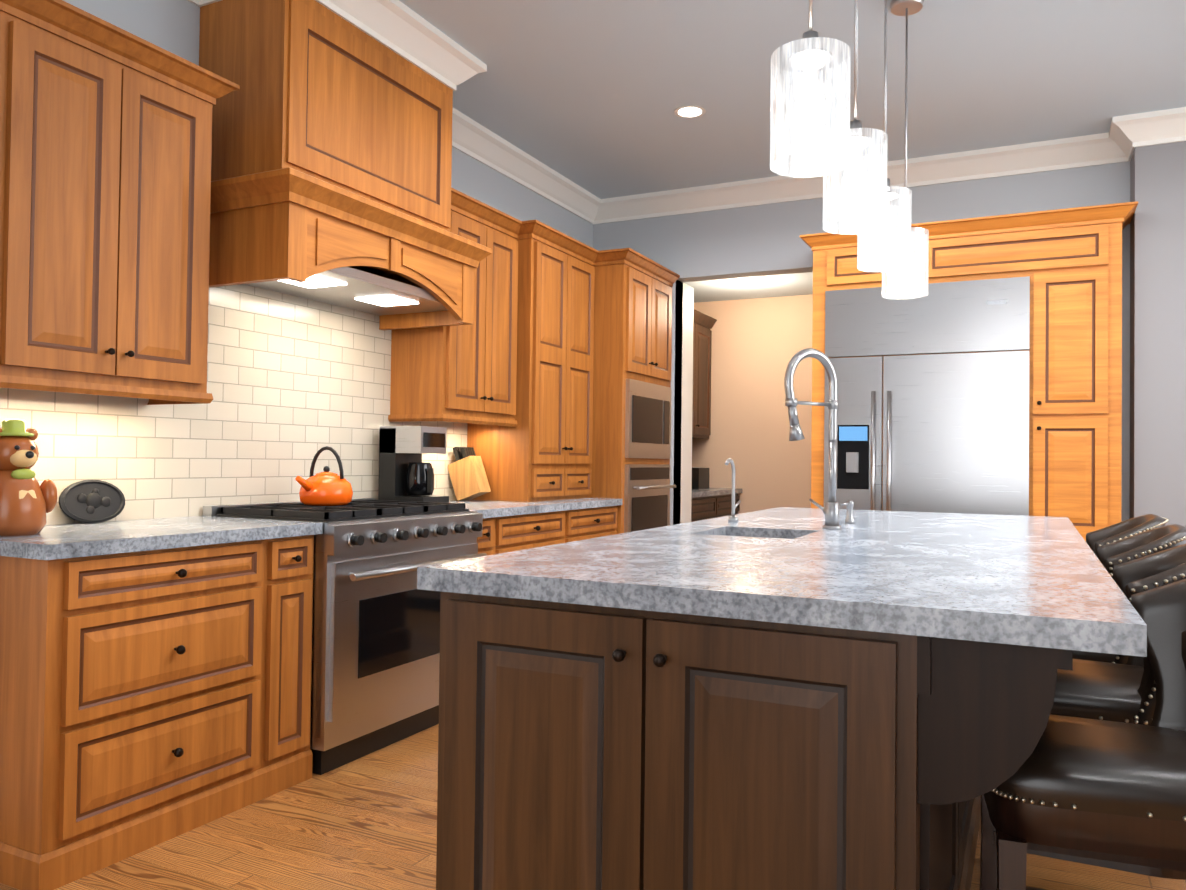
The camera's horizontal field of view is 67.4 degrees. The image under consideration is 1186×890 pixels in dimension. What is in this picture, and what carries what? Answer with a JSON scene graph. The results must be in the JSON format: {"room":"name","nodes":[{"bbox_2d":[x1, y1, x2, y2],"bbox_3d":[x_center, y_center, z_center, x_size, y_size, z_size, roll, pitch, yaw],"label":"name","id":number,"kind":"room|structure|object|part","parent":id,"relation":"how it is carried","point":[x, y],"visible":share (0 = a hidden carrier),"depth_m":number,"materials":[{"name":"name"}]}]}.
{"room":"kitchen","nodes":[
{"label":"kitchen","id":0,"kind":"room"},
{"bbox_2d":[63,0,592,274],"bbox_3d":[-1.948,-0.349,2.827,0.150,3.050,8.450,0,-1,26],"label":"wall","id":1,"kind":"structure","parent":0,"point":[172,26],"depth_m":5.00,"materials":[{"name":"grey paint"}]},
{"bbox_2d":[0,0,239,404],"bbox_3d":[-1.626,-0.722,2.861,0.390,1.135,0.844,0,-1,26],"label":"upper cabinet","id":2,"kind":"object","parent":1,"relation":"attached to","point":[105,158],"visible":1,"depth_m":2.74,"materials":[{"name":"brown wood"}]},
{"bbox_2d":[188,0,219,6],"bbox_3d":[-2.547,-1.836,1.296,0.115,0.145,4.810,0,-1,26],"label":"crown molding","id":3,"kind":"structure","parent":1,"relation":"attached to","point":[199,3],"depth_m":3.45,"materials":[{"name":"white"}]},
{"bbox_2d":[0,284,466,524],"bbox_3d":[-1.345,-0.206,3.870,0.009,0.984,2.800,0,-1,26],"label":"tile backsplash","id":4,"kind":"structure","parent":1,"relation":"attached to","point":[295,384],"depth_m":3.68,"materials":[{"name":"white tile"}]},
{"bbox_2d":[199,0,491,329],"bbox_3d":[-1.038,-1.155,3.806,0.608,1.140,1.295,0,-1,26],"label":"range hood","id":5,"kind":"object","parent":1,"relation":"attached to","point":[331,160],"visible":0.94,"depth_m":3.46,"materials":[{"name":"brown wood"}]},
{"bbox_2d":[388,210,517,426],"bbox_3d":[-0.708,-0.676,4.735,0.383,1.133,0.706,0,-1,26],"label":"upper cabinet","id":6,"kind":"object","parent":1,"relation":"attached to","point":[463,373],"visible":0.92,"depth_m":4.58,"materials":[{"name":"brown wood"}]},
{"bbox_2d":[452,108,599,223],"bbox_3d":[-0.513,-1.738,5.431,0.115,0.145,2.290,0,-1,26],"label":"crown molding","id":7,"kind":"structure","parent":1,"relation":"attached to","point":[469,137],"depth_m":5.54,"materials":[{"name":"white"}]},
{"bbox_2d":[0,724,1185,889],"bbox_3d":[1.334,1.235,2.318,8.200,0.050,10.500,0,-1,26],"label":"floor","id":8,"kind":"structure","parent":0,"point":[368,822],"depth_m":2.62,"materials":[{"name":"brown wood"}]},
{"bbox_2d":[0,516,322,889],"bbox_3d":[-1.476,0.725,2.877,0.656,0.916,1.000,0,-1,26],"label":"base cabinet","id":9,"kind":"object","parent":8,"relation":"on","point":[155,681],"visible":1,"depth_m":2.59,"materials":[{"name":"brown wood"}]},
{"bbox_2d":[0,419,56,535],"bbox_3d":[-1.685,0.092,2.582,0.177,0.335,0.216,0,-1,26],"label":"jar","id":10,"kind":"object","parent":9,"relation":"on","point":[28,502],"visible":1,"depth_m":2.54,"materials":[{"name":"brown ceramic"}]},
{"bbox_2d":[59,480,124,522],"bbox_3d":[-1.710,0.193,3.043,0.041,0.148,0.236,0,-1,26],"label":"plaque","id":11,"kind":"object","parent":9,"relation":"on","point":[91,501],"visible":1,"depth_m":3.03,"materials":[{"name":"black metal"}]},
{"bbox_2d":[203,498,486,774],"bbox_3d":[-0.993,0.727,3.736,0.729,0.955,0.960,0,-1,26],"label":"range","id":12,"kind":"object","parent":8,"relation":"on","point":[375,650],"visible":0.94,"depth_m":3.42,"materials":[{"name":"silver metal"}]},
{"bbox_2d":[295,446,352,505],"bbox_3d":[-1.141,0.128,3.734,0.220,0.248,0.280,0,-1,26],"label":"kettle","id":13,"kind":"object","parent":12,"relation":"on","point":[326,487],"visible":1,"depth_m":3.69,"materials":[{"name":"orange metal"}]},
{"bbox_2d":[477,518,500,554],"bbox_3d":[-0.795,0.779,4.304,0.618,0.876,0.225,0,-1,26],"label":"base cabinet","id":14,"kind":"object","parent":8,"relation":"on","point":[489,543],"depth_m":4.23,"materials":[{"name":"brown wood"}]},
{"bbox_2d":[501,510,568,552],"bbox_3d":[-0.587,0.789,4.728,0.618,0.876,0.720,0,-1,26],"label":"base cabinet","id":15,"kind":"object","parent":8,"relation":"on","point":[509,526],"depth_m":4.60,"materials":[{"name":"brown wood"}]},
{"bbox_2d":[449,498,622,517],"bbox_3d":[-0.466,0.336,4.947,0.638,0.040,1.650,0,-1,26],"label":"countertop","id":16,"kind":"structure","parent":15,"relation":"on","point":[490,509],"depth_m":4.74,"materials":[{"name":"grey stone"}]},
{"bbox_2d":[378,426,448,502],"bbox_3d":[-0.881,0.106,4.387,0.270,0.390,0.210,0,-1,26],"label":"coffee maker","id":17,"kind":"object","parent":16,"relation":"on","point":[406,473],"visible":0.96,"depth_m":4.32,"materials":[{"name":"black plastic"}]},
{"bbox_2d":[448,447,490,500],"bbox_3d":[-0.691,0.161,4.956,0.222,0.302,0.110,0,-1,26],"label":"knife block","id":18,"kind":"object","parent":16,"relation":"on","point":[467,473],"visible":1,"depth_m":4.92,"materials":[{"name":"brown wood"}]},
{"bbox_2d":[467,238,594,501],"bbox_3d":[-0.340,-0.451,5.383,0.473,1.552,0.790,0,-1,26],"label":"cabinet","id":19,"kind":"object","parent":16,"relation":"on","point":[541,450],"visible":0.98,"depth_m":5.10,"materials":[{"name":"brown wood"}]},
{"bbox_2d":[569,506,617,541],"bbox_3d":[-0.272,0.804,5.367,0.618,0.876,0.705,0,-1,26],"label":"base cabinet","id":20,"kind":"object","parent":8,"relation":"on","point":[583,524],"depth_m":5.22,"materials":[{"name":"brown wood"}]},
{"bbox_2d":[591,263,675,533],"bbox_3d":[0.119,0.024,6.048,0.714,2.468,0.828,0,-1,26],"label":"tall cabinet","id":21,"kind":"object","parent":8,"relation":"on","point":[631,440],"visible":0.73,"depth_m":5.66,"materials":[{"name":"brown wood"}]},
{"bbox_2d":[451,187,679,286],"bbox_3d":[-0.217,-1.188,5.382,0.690,0.080,2.370,0,-1,26],"label":"crown molding","id":22,"kind":"structure","parent":21,"relation":"attached to","point":[480,212],"depth_m":5.13,"materials":[{"name":"brown wood"}]},
{"bbox_2d":[673,281,693,524],"bbox_3d":[0.539,0.047,6.517,0.258,2.450,0.378,0,-1,26],"label":"door frame","id":23,"kind":"structure","parent":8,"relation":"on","point":[685,471],"depth_m":6.51,"materials":[{"name":"white"}]},
{"bbox_2d":[691,496,718,521],"bbox_3d":[0.579,0.843,7.099,0.618,0.880,0.675,0,-1,26],"label":"base cabinet","id":24,"kind":"object","parent":8,"relation":"on","point":[709,503],"depth_m":7.03,"materials":[{"name":"brown wood"}]},
{"bbox_2d":[691,488,742,499],"bbox_3d":[0.740,0.390,7.400,0.638,0.040,1.338,0,-1,26],"label":"countertop","id":25,"kind":"structure","parent":24,"relation":"on","point":[709,491],"depth_m":7.27,"materials":[{"name":"grey stone"}]},
{"bbox_2d":[692,467,708,488],"bbox_3d":[0.868,0.285,7.706,0.200,0.184,0.285,0,-1,26],"label":"toaster","id":26,"kind":"object","parent":25,"relation":"on","point":[700,477],"visible":0.48,"depth_m":7.58,"materials":[{"name":"black metal"}]},
{"bbox_2d":[719,492,741,516],"bbox_3d":[0.874,0.857,7.699,0.618,0.880,0.663,0,-1,26],"label":"base cabinet","id":27,"kind":"object","parent":8,"relation":"on","point":[724,501],"depth_m":7.54,"materials":[{"name":"brown wood"}]},
{"bbox_2d":[417,583,1088,889],"bbox_3d":[0.803,0.769,2.833,1.170,0.885,2.906,0,-1,26],"label":"kitchen island","id":28,"kind":"object","parent":8,"relation":"on","point":[785,699],"depth_m":1.56,"materials":[{"name":"brown wood"}]},
{"bbox_2d":[417,507,1146,656],"bbox_3d":[0.862,0.305,2.857,1.270,0.045,2.950,0,-1,26],"label":"island countertop","id":29,"kind":"structure","parent":28,"relation":"on","point":[999,574],"depth_m":1.81,"materials":[{"name":"grey stone"}]},
{"bbox_2d":[725,458,740,521],"bbox_3d":[0.514,0.167,3.294,0.040,0.237,0.142,0,-1,26],"label":"tap","id":30,"kind":"object","parent":29,"relation":"on","point":[732,518],"visible":1,"depth_m":3.30,"materials":[{"name":"silver metal"}]},
{"bbox_2d":[784,348,840,529],"bbox_3d":[0.742,-0.019,2.974,0.155,0.605,0.251,0,-1,26],"label":"faucet","id":31,"kind":"object","parent":29,"relation":"on","point":[830,510],"visible":1,"depth_m":2.99,"materials":[{"name":"silver metal"}]},
{"bbox_2d":[839,500,854,523],"bbox_3d":[0.944,0.248,3.298,0.048,0.086,0.065,0,-1,26],"label":"soap dispenser","id":32,"kind":"object","parent":29,"relation":"on","point":[849,504],"visible":1,"depth_m":3.30,"materials":[{"name":"silver metal"}]},
{"bbox_2d":[800,201,1137,540],"bbox_3d":[2.149,-0.007,5.244,1.786,2.555,0.479,0,-1,26],"label":"tall cabinet","id":33,"kind":"object","parent":8,"relation":"on","point":[984,376],"visible":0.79,"depth_m":5.03,"materials":[{"name":"brown wood"}]},
{"bbox_2d":[979,579,1185,889],"bbox_3d":[1.039,0.708,1.709,0.564,0.974,0.472,0,-1,19],"label":"stool","id":34,"kind":"object","parent":8,"relation":"on","point":[1113,791],"visible":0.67,"depth_m":1.60,"materials":[{"name":"black leather"}]},
{"bbox_2d":[1027,544,1185,881],"bbox_3d":[1.312,0.722,2.286,0.564,0.974,0.472,0,-1,26],"label":"stool","id":35,"kind":"object","parent":8,"relation":"on","point":[1107,691],"visible":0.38,"depth_m":2.14,"materials":[{"name":"black leather"}]},
{"bbox_2d":[1086,514,1168,555],"bbox_3d":[1.890,0.749,3.450,0.564,0.974,0.472,0,-1,24],"label":"stool","id":36,"kind":"object","parent":8,"relation":"on","point":[1096,539],"visible":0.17,"depth_m":3.44,"materials":[{"name":"black leather"}]},
{"bbox_2d":[1073,524,1185,664],"bbox_3d":[1.594,0.735,2.860,0.564,0.974,0.472,0,-1,26],"label":"stool","id":37,"kind":"object","parent":8,"relation":"on","point":[1136,546],"visible":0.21,"depth_m":2.68,"materials":[{"name":"black leather"}]},
{"bbox_2d":[683,272,812,513],"bbox_3d":[1.242,-0.084,7.104,2.100,2.750,1.750,0,-1,26],"label":"wall","id":38,"kind":"structure","parent":0,"point":[761,329],"depth_m":7.79,"materials":[{"name":"beige paint"}]},
{"bbox_2d":[692,309,695,438],"bbox_3d":[0.521,-0.610,7.275,0.348,1.070,0.879,0,-1,26],"label":"upper cabinet","id":39,"kind":"object","parent":38,"relation":"attached to","point":[694,314],"depth_m":7.58,"materials":[{"name":"brown wood"}]},
{"bbox_2d":[696,310,715,438],"bbox_3d":[0.815,-0.596,7.872,0.348,1.070,0.451,0,-1,26],"label":"upper cabinet","id":40,"kind":"object","parent":38,"relation":"attached to","point":[703,324],"depth_m":7.79,"materials":[{"name":"brown wood"}]},
{"bbox_2d":[399,0,1185,198],"bbox_3d":[1.325,-1.908,1.366,7.400,0.100,8.650,0,-1,26],"label":"ceiling","id":41,"kind":"structure","parent":0,"point":[591,96],"depth_m":4.34,"materials":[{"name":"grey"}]},
{"bbox_2d":[315,0,486,90],"bbox_3d":[-0.862,-1.772,3.737,0.145,0.145,1.290,0,-1,26],"label":"crown molding","id":42,"kind":"structure","parent":41,"relation":"attached to","point":[401,29],"depth_m":3.85,"materials":[{"name":"white"}]},
{"bbox_2d":[674,105,705,117],"bbox_3d":[0.525,-1.804,4.816,0.170,0.004,0.170,0,-1,26],"label":"recessed light","id":43,"kind":"object","parent":41,"relation":"in","point":[690,111],"visible":1,"depth_m":4.81,"materials":[{"name":"white"}]},
{"bbox_2d":[770,0,850,177],"bbox_3d":[0.509,-1.251,2.069,0.180,1.206,0.180,0,-1,26],"label":"pendant light","id":44,"kind":"object","parent":41,"relation":"hanging from","point":[810,33],"depth_m":1.99,"materials":[{"name":"white glass"}]},
{"bbox_3d":[0.503,-0.776,2.061,0.180,0.256,0.180,0,-1,26],"label":"pendant light shade","id":45,"kind":"part","parent":44,"relation":"part of","materials":[{"name":"white glass"}]},
{"bbox_2d":[823,0,887,234],"bbox_3d":[0.769,-1.238,2.599,0.180,1.206,0.180,0,-1,26],"label":"pendant light","id":46,"kind":"object","parent":41,"relation":"hanging from","point":[855,123],"depth_m":2.52,"materials":[{"name":"white glass"}]},
{"bbox_3d":[0.763,-0.763,2.591,0.180,0.256,0.180,0,-1,26],"label":"pendant light shade","id":47,"kind":"part","parent":46,"relation":"part of","materials":[{"name":"white glass"}]},
{"bbox_2d":[857,0,911,271],"bbox_3d":[1.025,-1.226,3.119,0.180,1.206,0.180,0,-1,26],"label":"pendant light","id":48,"kind":"object","parent":41,"relation":"hanging from","point":[885,60],"depth_m":3.05,"materials":[{"name":"white glass"}]},
{"bbox_3d":[1.019,-0.751,3.111,0.180,0.256,0.180,0,-1,26],"label":"pendant light shade","id":49,"kind":"part","parent":48,"relation":"part of","materials":[{"name":"white glass"}]},
{"bbox_2d":[882,0,928,298],"bbox_3d":[1.281,-1.214,3.639,0.180,1.206,0.180,0,-1,26],"label":"pendant light","id":50,"kind":"object","parent":41,"relation":"hanging from","point":[906,8],"depth_m":3.58,"materials":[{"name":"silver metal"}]},
{"bbox_3d":[1.275,-0.739,3.631,0.180,0.256,0.180,0,-1,26],"label":"pendant light shade","id":51,"kind":"part","parent":50,"relation":"part of","materials":[{"name":"white glass"}]},
{"bbox_2d":[593,141,1185,526],"bbox_3d":[3.192,-0.247,4.950,7.200,3.050,0.400,0,-1,26],"label":"wall","id":52,"kind":"structure","parent":0,"point":[752,241],"depth_m":5.10,"materials":[{"name":"grey paint"}]},
{"bbox_2d":[593,133,1132,224],"bbox_3d":[1.511,-1.706,5.790,3.430,0.145,0.140,0,-1,26],"label":"crown molding","id":53,"kind":"structure","parent":52,"relation":"attached to","point":[1087,150],"depth_m":5.58,"materials":[{"name":"white"}]},
{"bbox_2d":[1104,107,1185,155],"bbox_3d":[4.521,-1.698,4.055,3.735,0.145,0.135,0,-1,26],"label":"crown molding","id":54,"kind":"structure","parent":52,"relation":"attached to","point":[1126,132],"depth_m":4.80,"materials":[{"name":"white"}]}
]}

